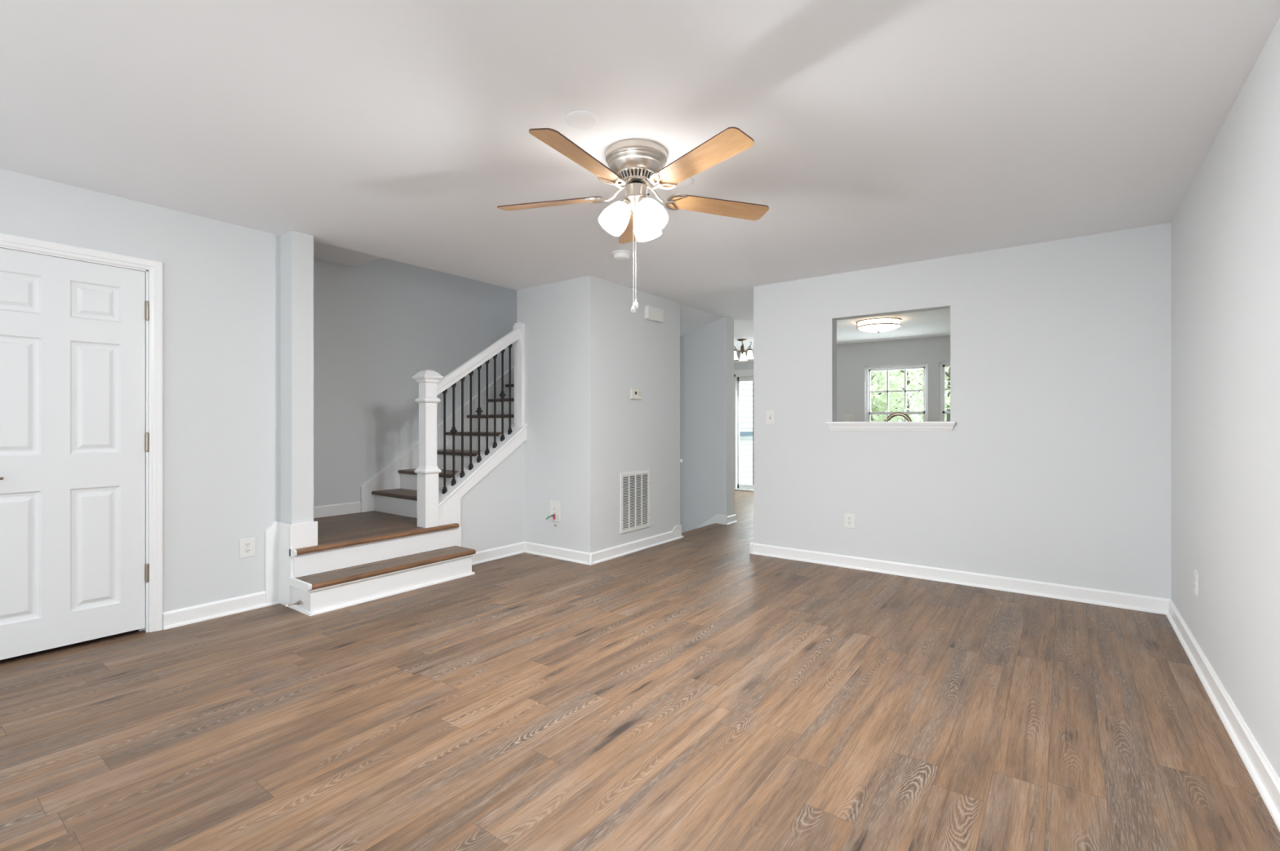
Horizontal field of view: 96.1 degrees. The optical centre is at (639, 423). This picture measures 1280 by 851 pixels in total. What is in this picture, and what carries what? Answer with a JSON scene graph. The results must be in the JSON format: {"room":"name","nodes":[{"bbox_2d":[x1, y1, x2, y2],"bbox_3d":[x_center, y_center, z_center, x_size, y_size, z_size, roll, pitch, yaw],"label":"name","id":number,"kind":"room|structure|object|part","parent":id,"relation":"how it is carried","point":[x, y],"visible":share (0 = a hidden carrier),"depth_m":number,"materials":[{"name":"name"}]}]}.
{"room":"empty living room","nodes":[
{"label":"empty living room","id":0,"kind":"room"},
{"bbox_2d":[0,168,524,632],"bbox_3d":[-2.782,-0.060,3.260,0.290,2.500,5.375,0,0,36],"label":"wall","id":1,"kind":"structure","parent":0,"point":[237,301],"depth_m":3.57,"materials":[{"name":"white paint"}]},
{"bbox_2d":[0,233,162,666],"bbox_3d":[-3.050,0.129,2.995,0.174,2.122,0.875,0,0,36],"label":"door","id":2,"kind":"structure","parent":1,"relation":"in","point":[76,442],"depth_m":3.05,"materials":[{"name":"white paint"}]},
{"bbox_3d":[-3.123,-0.655,2.861,0.013,0.197,0.202,0,0,36],"label":"panel","id":3,"kind":"part","parent":2,"relation":"part of","materials":[{"name":"white paint"}]},
{"bbox_3d":[-3.123,-0.137,2.861,0.013,0.600,0.202,0,0,36],"label":"panel","id":4,"kind":"part","parent":2,"relation":"part of","materials":[{"name":"white paint"}]},
{"bbox_3d":[-3.123,0.669,2.861,0.013,0.649,0.202,0,0,36],"label":"panel","id":5,"kind":"part","parent":2,"relation":"part of","materials":[{"name":"white paint"}]},
{"bbox_3d":[-2.941,-0.655,3.108,0.013,0.197,0.202,0,0,36],"label":"panel","id":6,"kind":"part","parent":2,"relation":"part of","materials":[{"name":"white paint"}]},
{"bbox_3d":[-2.941,-0.137,3.108,0.013,0.600,0.202,0,0,36],"label":"panel","id":7,"kind":"part","parent":2,"relation":"part of","materials":[{"name":"white paint"}]},
{"bbox_3d":[-2.941,0.669,3.108,0.013,0.649,0.202,0,0,36],"label":"panel","id":8,"kind":"part","parent":2,"relation":"part of","materials":[{"name":"white paint"}]},
{"bbox_2d":[162,591,279,630],"bbox_3d":[-2.570,1.143,3.565,0.028,0.095,0.610,0,0,36],"label":"baseboard","id":9,"kind":"structure","parent":1,"relation":"attached to","point":[196,614],"depth_m":3.52,"materials":[{"name":"white wood"}]},
{"bbox_2d":[240,537,255,558],"bbox_3d":[-2.504,0.795,3.671,0.009,0.120,0.088,0,0,36],"label":"wall outlet","id":10,"kind":"object","parent":1,"relation":"attached to","point":[247,546],"visible":1,"depth_m":3.67,"materials":[{"name":"white plastic"}]},
{"bbox_2d":[244,548,250,553],"bbox_3d":[-2.502,0.815,3.669,0.004,0.029,0.032,0,0,36],"label":"receptacle","id":11,"kind":"object","parent":10,"relation":"attached to","point":[246,550],"depth_m":3.67,"materials":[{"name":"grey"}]},
{"bbox_2d":[244,542,250,547],"bbox_3d":[-2.502,0.775,3.669,0.004,0.029,0.032,0,0,36],"label":"receptacle","id":12,"kind":"object","parent":10,"relation":"attached to","point":[246,544],"depth_m":3.67,"materials":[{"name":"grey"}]},
{"bbox_2d":[471,542,524,565],"bbox_3d":[-1.269,1.143,5.039,0.028,0.095,0.715,0,0,36],"label":"baseboard","id":13,"kind":"structure","parent":1,"relation":"attached to","point":[484,556],"depth_m":5.06,"materials":[{"name":"white wood"}]},
{"bbox_2d":[313,240,382,266],"bbox_3d":[-2.460,-1.475,4.527,1.060,0.110,0.955,0,0,36],"label":"ceiling","id":14,"kind":"structure","parent":0,"point":[326,252],"depth_m":4.87,"materials":[{"name":"white paint"}]},
{"bbox_2d":[313,257,516,506],"bbox_3d":[-2.565,-0.185,5.379,0.120,7.150,8.800,0,0,36],"label":"wall","id":15,"kind":"structure","parent":0,"point":[378,324],"depth_m":5.45,"materials":[{"name":"white paint"}]},
{"bbox_2d":[516,275,679,553],"bbox_3d":[-0.370,0.970,5.693,0.915,4.840,1.405,0,0,36],"label":"wall","id":16,"kind":"structure","parent":0,"point":[585,348],"depth_m":5.16,"materials":[{"name":"white paint"}]},
{"bbox_2d":[546,500,559,522],"bbox_3d":[-0.768,0.778,5.080,0.127,0.184,0.054,0,0,36],"label":"wall outlet","id":17,"kind":"object","parent":16,"relation":"attached to","point":[554,516],"visible":1,"depth_m":5.09,"materials":[{"name":"white plastic"}]},
{"bbox_2d":[524,542,592,565],"bbox_3d":[-0.741,1.143,5.076,0.833,0.095,0.028,0,0,36],"label":"baseboard","id":18,"kind":"structure","parent":16,"relation":"attached to","point":[578,557],"depth_m":5.06,"materials":[{"name":"white wood"}]},
{"bbox_2d":[620,470,649,533],"bbox_3d":[-0.041,0.723,5.358,0.015,0.542,0.448,0,0,36],"label":"air vent","id":19,"kind":"object","parent":16,"relation":"in","point":[635,486],"visible":1,"depth_m":5.35,"materials":[{"name":"white plastic"}]},
{"bbox_2d":[587,524,683,565],"bbox_3d":[0.001,1.133,5.419,0.048,0.155,1.461,0,0,36],"label":"baseboard","id":20,"kind":"structure","parent":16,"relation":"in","point":[606,554],"depth_m":5.33,"materials":[{"name":"white wood"}]},
{"bbox_2d":[630,388,641,399],"bbox_3d":[-0.038,-0.272,5.353,0.024,0.092,0.152,0,0,36],"label":"thermostat","id":21,"kind":"object","parent":16,"relation":"attached to","point":[634,393],"visible":1,"depth_m":5.33,"materials":[{"name":"white plastic"}]},
{"bbox_2d":[644,305,663,322],"bbox_3d":[0.138,-1.056,5.569,0.050,0.130,0.266,0,0,36],"label":"door chime","id":22,"kind":"object","parent":16,"relation":"attached to","point":[652,313],"visible":1,"depth_m":5.53,"materials":[{"name":"white plastic"}]},
{"bbox_2d":[0,490,1279,850],"bbox_3d":[0.235,1.250,4.565,6.350,0.120,11.020,0,0,36],"label":"floor","id":23,"kind":"structure","parent":0,"point":[697,691],"depth_m":2.27,"materials":[{"name":"brown wood"}]},
{"bbox_2d":[265,365,527,616],"bbox_3d":[-1.654,0.125,5.275,1.467,2.130,3.390,0,0,36],"label":"staircase","id":24,"kind":"structure","parent":23,"relation":"on","point":[373,548],"depth_m":4.41,"materials":[{"name":"white wood"}]},
{"bbox_2d":[284,600,300,607],"bbox_3d":[-2.172,1.132,3.598,0.026,0.025,0.083,0,0,36],"label":"door stop","id":25,"kind":"object","parent":24,"relation":"attached to","point":[298,602],"visible":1,"depth_m":3.61,"materials":[{"name":"silver metal"}]},
{"bbox_3d":[-2.169,1.132,3.603,0.026,0.025,0.071,0,0,36],"label":"rod","id":26,"kind":"part","parent":25,"relation":"part of","materials":[{"name":"silver metal"}]},
{"bbox_3d":[-2.231,0.834,3.698,0.075,0.046,0.015,0,0,36],"label":"landing trim","id":27,"kind":"part","parent":24,"relation":"part of","materials":[{"name":"white"}]},
{"bbox_3d":[-2.147,1.017,3.631,0.290,0.046,0.019,0,0,36],"label":"tread trim","id":28,"kind":"part","parent":24,"relation":"part of","materials":[{"name":"white"}]},
{"bbox_3d":[-2.833,0.766,4.903,0.014,0.098,0.915,0,0,36],"label":"landing baseboard","id":29,"kind":"part","parent":24,"relation":"part of","materials":[{"name":"white wood"}]},
{"bbox_3d":[-1.839,1.111,4.168,0.426,0.158,1.236,0,0,36],"label":"shoe moulding","id":30,"kind":"part","parent":24,"relation":"part of","materials":[{"name":"white wood"}]},
{"bbox_3d":[-1.898,-0.063,6.151,0.034,1.755,2.211,0,0,36],"label":"skirt moulding","id":31,"kind":"part","parent":24,"relation":"part of","materials":[{"name":"white"}]},
{"bbox_2d":[412,322,524,528],"bbox_3d":[-1.410,-0.060,4.918,0.177,1.751,1.079,0,0,36],"label":"stair railing","id":32,"kind":"object","parent":24,"relation":"on","point":[432,384],"visible":0.98,"depth_m":4.78,"materials":[{"name":"white"}]},
{"bbox_3d":[-1.678,0.246,4.550,0.147,1.137,0.147,0,0,36],"label":"newel post","id":33,"kind":"part","parent":32,"relation":"part of","materials":[{"name":"white wood"}]},
{"bbox_3d":[-1.407,-0.544,4.977,0.074,0.700,0.919,0,0,36],"label":"handrail","id":34,"kind":"part","parent":32,"relation":"part of","materials":[{"name":"white wood"}]},
{"bbox_2d":[681,514,728,536],"bbox_3d":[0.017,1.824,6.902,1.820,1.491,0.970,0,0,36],"label":"baseboard","id":35,"kind":"structure","parent":23,"relation":"on","point":[717,520],"depth_m":6.77,"materials":[{"name":"white wood"}]},
{"bbox_3d":[2.451,0.755,4.745,2.700,0.870,0.595,0,0,36],"label":"cabinet","id":36,"kind":"object","parent":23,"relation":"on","visible":0},
{"bbox_3d":[2.445,0.300,4.740,2.735,0.040,0.590,0,0,36],"label":"countertop","id":37,"kind":"structure","parent":36,"relation":"on","visible":0},
{"bbox_2d":[884,412,911,422],"bbox_3d":[2.133,0.094,4.753,0.233,0.372,0.120,0,0,36],"label":"faucet","id":38,"kind":"object","parent":37,"relation":"on","point":[896,414],"visible":0.49,"depth_m":4.71,"materials":[{"name":"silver metal"}]},
{"bbox_2d":[0,0,1279,352],"bbox_3d":[0.235,-1.380,4.565,6.350,0.260,11.020,0,0,36],"label":"ceiling","id":39,"kind":"structure","parent":0,"point":[884,133],"depth_m":2.35,"materials":[{"name":"white paint"}]},
{"bbox_2d":[564,111,599,129],"bbox_3d":[-0.238,-1.245,2.367,0.140,0.010,0.140,0,0,36],"label":"cover plate","id":40,"kind":"object","parent":39,"relation":"attached to","point":[581,120],"visible":1,"depth_m":2.35,"materials":[{"name":"white paint"}]},
{"bbox_2d":[612,250,631,261],"bbox_3d":[-0.135,-1.225,4.216,0.140,0.050,0.140,0,0,36],"label":"smoke detector","id":41,"kind":"object","parent":39,"relation":"attached to","point":[620,255],"visible":1,"depth_m":4.17,"materials":[{"name":"white plastic"}]},
{"bbox_2d":[497,127,768,314],"bbox_3d":[-0.037,-0.875,2.628,1.324,0.749,1.292,0,0,36],"label":"ceiling fan","id":42,"kind":"object","parent":39,"relation":"hanging from","point":[634,166],"visible":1,"depth_m":2.58,"materials":[{"name":"brown wood"}]},
{"bbox_3d":[-0.431,-1.060,2.775,0.525,0.006,0.130,0,13,14],"label":"fan blade","id":43,"kind":"part","parent":42,"relation":"part of","materials":[{"name":"brown wood"}]},
{"bbox_3d":[-0.233,-1.060,2.299,0.130,0.006,0.525,14,7,29],"label":"fan blade","id":44,"kind":"part","parent":42,"relation":"part of","materials":[{"name":"brown wood"}]},
{"bbox_3d":[-0.121,-0.942,2.642,0.138,0.154,0.143,0,0,36],"label":"lamp shade","id":45,"kind":"part","parent":42,"relation":"part of","materials":[{"name":"white glass"}]},
{"bbox_3d":[-0.043,-1.060,3.095,0.130,0.006,0.525,-13,1,-3],"label":"fan blade","id":46,"kind":"part","parent":42,"relation":"part of","materials":[{"name":"brown wood"}]},
{"bbox_3d":[0.033,-0.942,2.758,0.128,0.154,0.150,0,0,36],"label":"lamp shade","id":47,"kind":"part","parent":42,"relation":"part of","materials":[{"name":"white glass"}]},
{"bbox_3d":[0.040,-0.964,2.606,0.071,0.082,0.051,0,0,36],"label":"bulb","id":48,"kind":"part","parent":42,"relation":"part of","materials":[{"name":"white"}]},
{"bbox_3d":[0.053,-0.942,2.592,0.150,0.154,0.129,0,0,36],"label":"lamp shade","id":49,"kind":"part","parent":42,"relation":"part of","materials":[{"name":"white glass"}]},
{"bbox_3d":[0.234,-1.060,2.322,0.130,0.006,0.525,15,-9,-35],"label":"fan blade","id":50,"kind":"part","parent":42,"relation":"part of","materials":[{"name":"brown wood"}]},
{"bbox_3d":[0.383,-1.060,2.818,0.525,0.006,0.130,0,-13,-21],"label":"fan blade","id":51,"kind":"part","parent":42,"relation":"part of","materials":[{"name":"brown wood"}]},
{"bbox_2d":[675,177,693,187],"bbox_3d":[0.207,-1.245,2.963,0.140,0.010,0.140,0,0,36],"label":"cover plate","id":52,"kind":"object","parent":39,"relation":"attached to","point":[689,181],"visible":0.53,"depth_m":2.97,"materials":[{"name":"white paint"}]},
{"bbox_2d":[733,338,753,360],"bbox_3d":[1.552,-1.100,8.566,0.354,0.300,0.367,0,0,36],"label":"chandelier","id":53,"kind":"object","parent":39,"relation":"hanging from","point":[749,354],"visible":0.86,"depth_m":8.53,"materials":[{"name":"white glass"}]},
{"bbox_3d":[1.395,-1.014,8.538,0.136,0.128,0.136,0,0,36],"label":"lamp shade","id":54,"kind":"part","parent":53,"relation":"part of","materials":[{"name":"white glass"}]},
{"bbox_3d":[1.526,-1.126,8.573,0.060,0.208,0.060,0,0,36],"label":"stem","id":55,"kind":"part","parent":53,"relation":"part of","materials":[{"name":"brown metal"}]},
{"bbox_3d":[1.561,-1.014,8.703,0.136,0.128,0.136,0,0,36],"label":"lamp shade","id":56,"kind":"part","parent":53,"relation":"part of","materials":[{"name":"white glass"}]},
{"bbox_3d":[1.621,-1.014,8.477,0.136,0.128,0.136,0,0,36],"label":"lamp shade","id":57,"kind":"part","parent":53,"relation":"part of","materials":[{"name":"white glass"}]},
{"bbox_2d":[856,317,901,333],"bbox_3d":[2.904,-1.172,7.006,0.512,0.148,0.512,0,0,36],"label":"flush ceiling light","id":58,"kind":"object","parent":39,"relation":"attached to","point":[877,325],"visible":1,"depth_m":6.84,"materials":[{"name":"white glass"}]},
{"bbox_2d":[680,304,722,336],"bbox_3d":[-0.096,-1.030,6.976,1.950,0.640,1.025,0,0,36],"label":"ceiling","id":59,"kind":"structure","parent":0,"point":[691,319],"depth_m":6.66,"materials":[{"name":"white paint"}]},
{"bbox_2d":[680,317,733,533],"bbox_3d":[0.070,1.020,7.584,2.495,4.740,0.190,0,0,36],"label":"wall partition","id":60,"kind":"structure","parent":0,"point":[707,351],"depth_m":6.93,"materials":[{"name":"white paint"}]},
{"bbox_2d":[725,514,737,524],"bbox_3d":[1.085,1.143,6.834,0.028,0.095,0.246,0,0,36],"label":"baseboard","id":61,"kind":"structure","parent":60,"relation":"attached to","point":[731,519],"depth_m":6.83,"materials":[{"name":"white"}]},
{"bbox_2d":[733,335,950,422],"bbox_3d":[3.391,-0.060,9.034,6.350,2.500,0.120,0,0,36],"label":"wall","id":62,"kind":"structure","parent":0,"point":[852,359],"depth_m":8.81,"materials":[{"name":"white paint"}]},
{"bbox_2d":[733,368,753,492],"bbox_3d":[2.318,0.122,9.809,1.655,2.135,0.150,0,0,36],"label":"door","id":63,"kind":"structure","parent":62,"relation":"in","point":[740,375],"depth_m":10.21,"materials":[{"name":"white wood"}]},
{"bbox_3d":[2.287,-0.907,9.767,1.655,0.075,0.014,0,0,36],"label":"casing","id":64,"kind":"part","parent":63,"relation":"part of","materials":[{"name":"white"}]},
{"bbox_2d":[733,360,753,364],"bbox_3d":[1.975,-1.080,9.988,2.700,0.060,0.030,0,0,36],"label":"trim","id":65,"kind":"structure","parent":62,"relation":"attached to","point":[748,361],"depth_m":10.10,"materials":[{"name":"white"}]},
{"bbox_2d":[844,414,853,422],"bbox_3d":[3.287,-0.075,9.031,0.130,0.120,0.009,0,0,36],"label":"kitchen outlet","id":66,"kind":"object","parent":62,"relation":"attached to","point":[848,418],"visible":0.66,"depth_m":9.03,"materials":[{"name":"white plastic"}]},
{"bbox_2d":[865,363,928,422],"bbox_3d":[3.855,-0.138,8.660,0.882,1.476,0.130,0,0,36],"label":"window","id":67,"kind":"structure","parent":62,"relation":"in","point":[925,366],"depth_m":8.69,"materials":[{"name":"white"}]},
{"bbox_3d":[3.864,0.178,8.672,0.802,0.704,0.020,0,0,36],"label":"sash","id":68,"kind":"part","parent":67,"relation":"part of","materials":[{"name":"white"}]},
{"bbox_2d":[939,361,950,422],"bbox_3d":[4.680,-0.142,8.050,0.882,1.484,0.130,0,0,36],"label":"window","id":69,"kind":"structure","parent":62,"relation":"in","point":[946,364],"depth_m":8.29,"materials":[{"name":"white wood"}]},
{"bbox_3d":[4.689,0.178,8.062,0.802,0.704,0.020,0,0,36],"label":"sash","id":70,"kind":"part","parent":69,"relation":"part of","materials":[{"name":"white"}]},
{"bbox_3d":[4.698,-0.489,8.074,0.802,0.710,0.020,0,0,36],"label":"sash","id":71,"kind":"part","parent":69,"relation":"part of","materials":[{"name":"white"}]},
{"bbox_2d":[753,222,1171,599],"bbox_3d":[2.209,-0.060,4.467,2.820,2.500,0.120,0,0,36],"label":"wall","id":72,"kind":"structure","parent":0,"point":[1054,466],"depth_m":4.10,"materials":[{"name":"white paint"}]},
{"bbox_2d":[765,410,774,424],"bbox_3d":[1.164,-0.055,5.154,0.084,0.122,0.018,0,0,36],"label":"light switch","id":73,"kind":"object","parent":72,"relation":"attached to","point":[770,415],"visible":1,"depth_m":5.15,"materials":[{"name":"white plastic"}]},
{"bbox_2d":[844,513,855,528],"bbox_3d":[1.729,0.804,4.742,0.088,0.120,0.009,0,0,36],"label":"wall outlet","id":74,"kind":"object","parent":72,"relation":"attached to","point":[849,518],"visible":1,"depth_m":4.74,"materials":[{"name":"white plastic"}]},
{"bbox_2d":[825,422,955,431],"bbox_3d":[1.995,0.022,4.613,0.967,0.072,0.169,0,0,36],"label":"ledge","id":75,"kind":"object","parent":72,"relation":"attached to","point":[858,426],"visible":0.98,"depth_m":4.53,"materials":[{"name":"white"}]},
{"bbox_2d":[749,542,1169,614],"bbox_3d":[2.189,1.143,4.464,2.848,0.095,0.148,0,0,36],"label":"baseboard","id":76,"kind":"structure","parent":72,"relation":"attached to","point":[1079,594],"depth_m":4.18,"materials":[{"name":"white"}]},
{"bbox_2d":[1171,17,1279,779],"bbox_3d":[2.740,-0.060,2.713,0.120,2.500,11.060,0,0,36],"label":"wall","id":77,"kind":"structure","parent":0,"point":[1225,229],"depth_m":2.26,"materials":[{"name":"white paint"}]},
{"bbox_2d":[1194,569,1198,596],"bbox_3d":[2.782,0.798,2.878,0.009,0.120,0.088,0,0,36],"label":"wall outlet","id":78,"kind":"object","parent":77,"relation":"attached to","point":[1196,573],"visible":1,"depth_m":2.86,"materials":[{"name":"white plastic"}]},
{"bbox_2d":[1165,599,1279,831],"bbox_3d":[1.379,1.143,0.998,0.028,0.095,6.445,0,0,36],"label":"baseboard","id":79,"kind":"structure","parent":77,"relation":"attached to","point":[1264,778],"depth_m":2.19,"materials":[{"name":"white"}]},
{"label":"outside","id":80,"kind":"structure","parent":0,"visible":0},
{"bbox_3d":[18.609,2.190,29.371,55.000,0.100,50.640,0,0,36],"label":"ground","id":81,"kind":"structure","parent":80,"visible":0},
{"bbox_2d":[739,381,752,484],"bbox_3d":[0.881,-0.668,13.004,3.955,5.616,3.240,0,0,36],"label":"neighbouring house","id":82,"kind":"structure","parent":81,"relation":"on","point":[745,387],"depth_m":11.33,"materials":[{"name":"white plastic"}]},
{"bbox_2d":[872,368,917,422],"bbox_3d":[10.516,-1.373,25.541,4.037,7.035,3.929,0,0,-11],"label":"tree","id":83,"kind":"object","parent":81,"relation":"on","point":[916,370],"visible":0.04,"depth_m":24.98,"materials":[{"name":"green plant"}]},
{"bbox_2d":[871,369,923,422],"bbox_3d":[5.667,-0.240,14.099,3.097,4.773,2.382,0,0,6],"label":"tree","id":84,"kind":"object","parent":81,"relation":"on","point":[879,399],"visible":0.12,"depth_m":13.60,"materials":[{"name":"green plant"}]},
{"bbox_2d":[872,368,946,422],"bbox_3d":[9.797,-0.865,20.847,3.539,6.020,3.124,0,0,36],"label":"tree","id":85,"kind":"object","parent":81,"relation":"on","point":[908,380],"visible":0.09,"depth_m":20.68,"materials":[{"name":"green plant"}]},
{"bbox_2d":[899,366,950,422],"bbox_3d":[8.955,-0.658,16.439,2.858,5.610,2.854,0,0,-13],"label":"tree","id":86,"kind":"object","parent":81,"relation":"on","point":[947,419],"visible":0.06,"depth_m":16.52,"materials":[{"name":"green plant"}]},
{"bbox_3d":[3.264,1.735,10.620,2.580,0.910,2.240,0,0,36],"label":"deck","id":87,"kind":"object","parent":81,"relation":"on","visible":0},
{"bbox_2d":[739,431,752,436],"bbox_3d":[2.292,0.720,11.395,0.065,1.120,2.150,0,0,36],"label":"rail","id":88,"kind":"object","parent":87,"relation":"on","point":[741,433],"visible":0.02,"depth_m":10.97,"materials":[{"name":"blue"}]}
]}

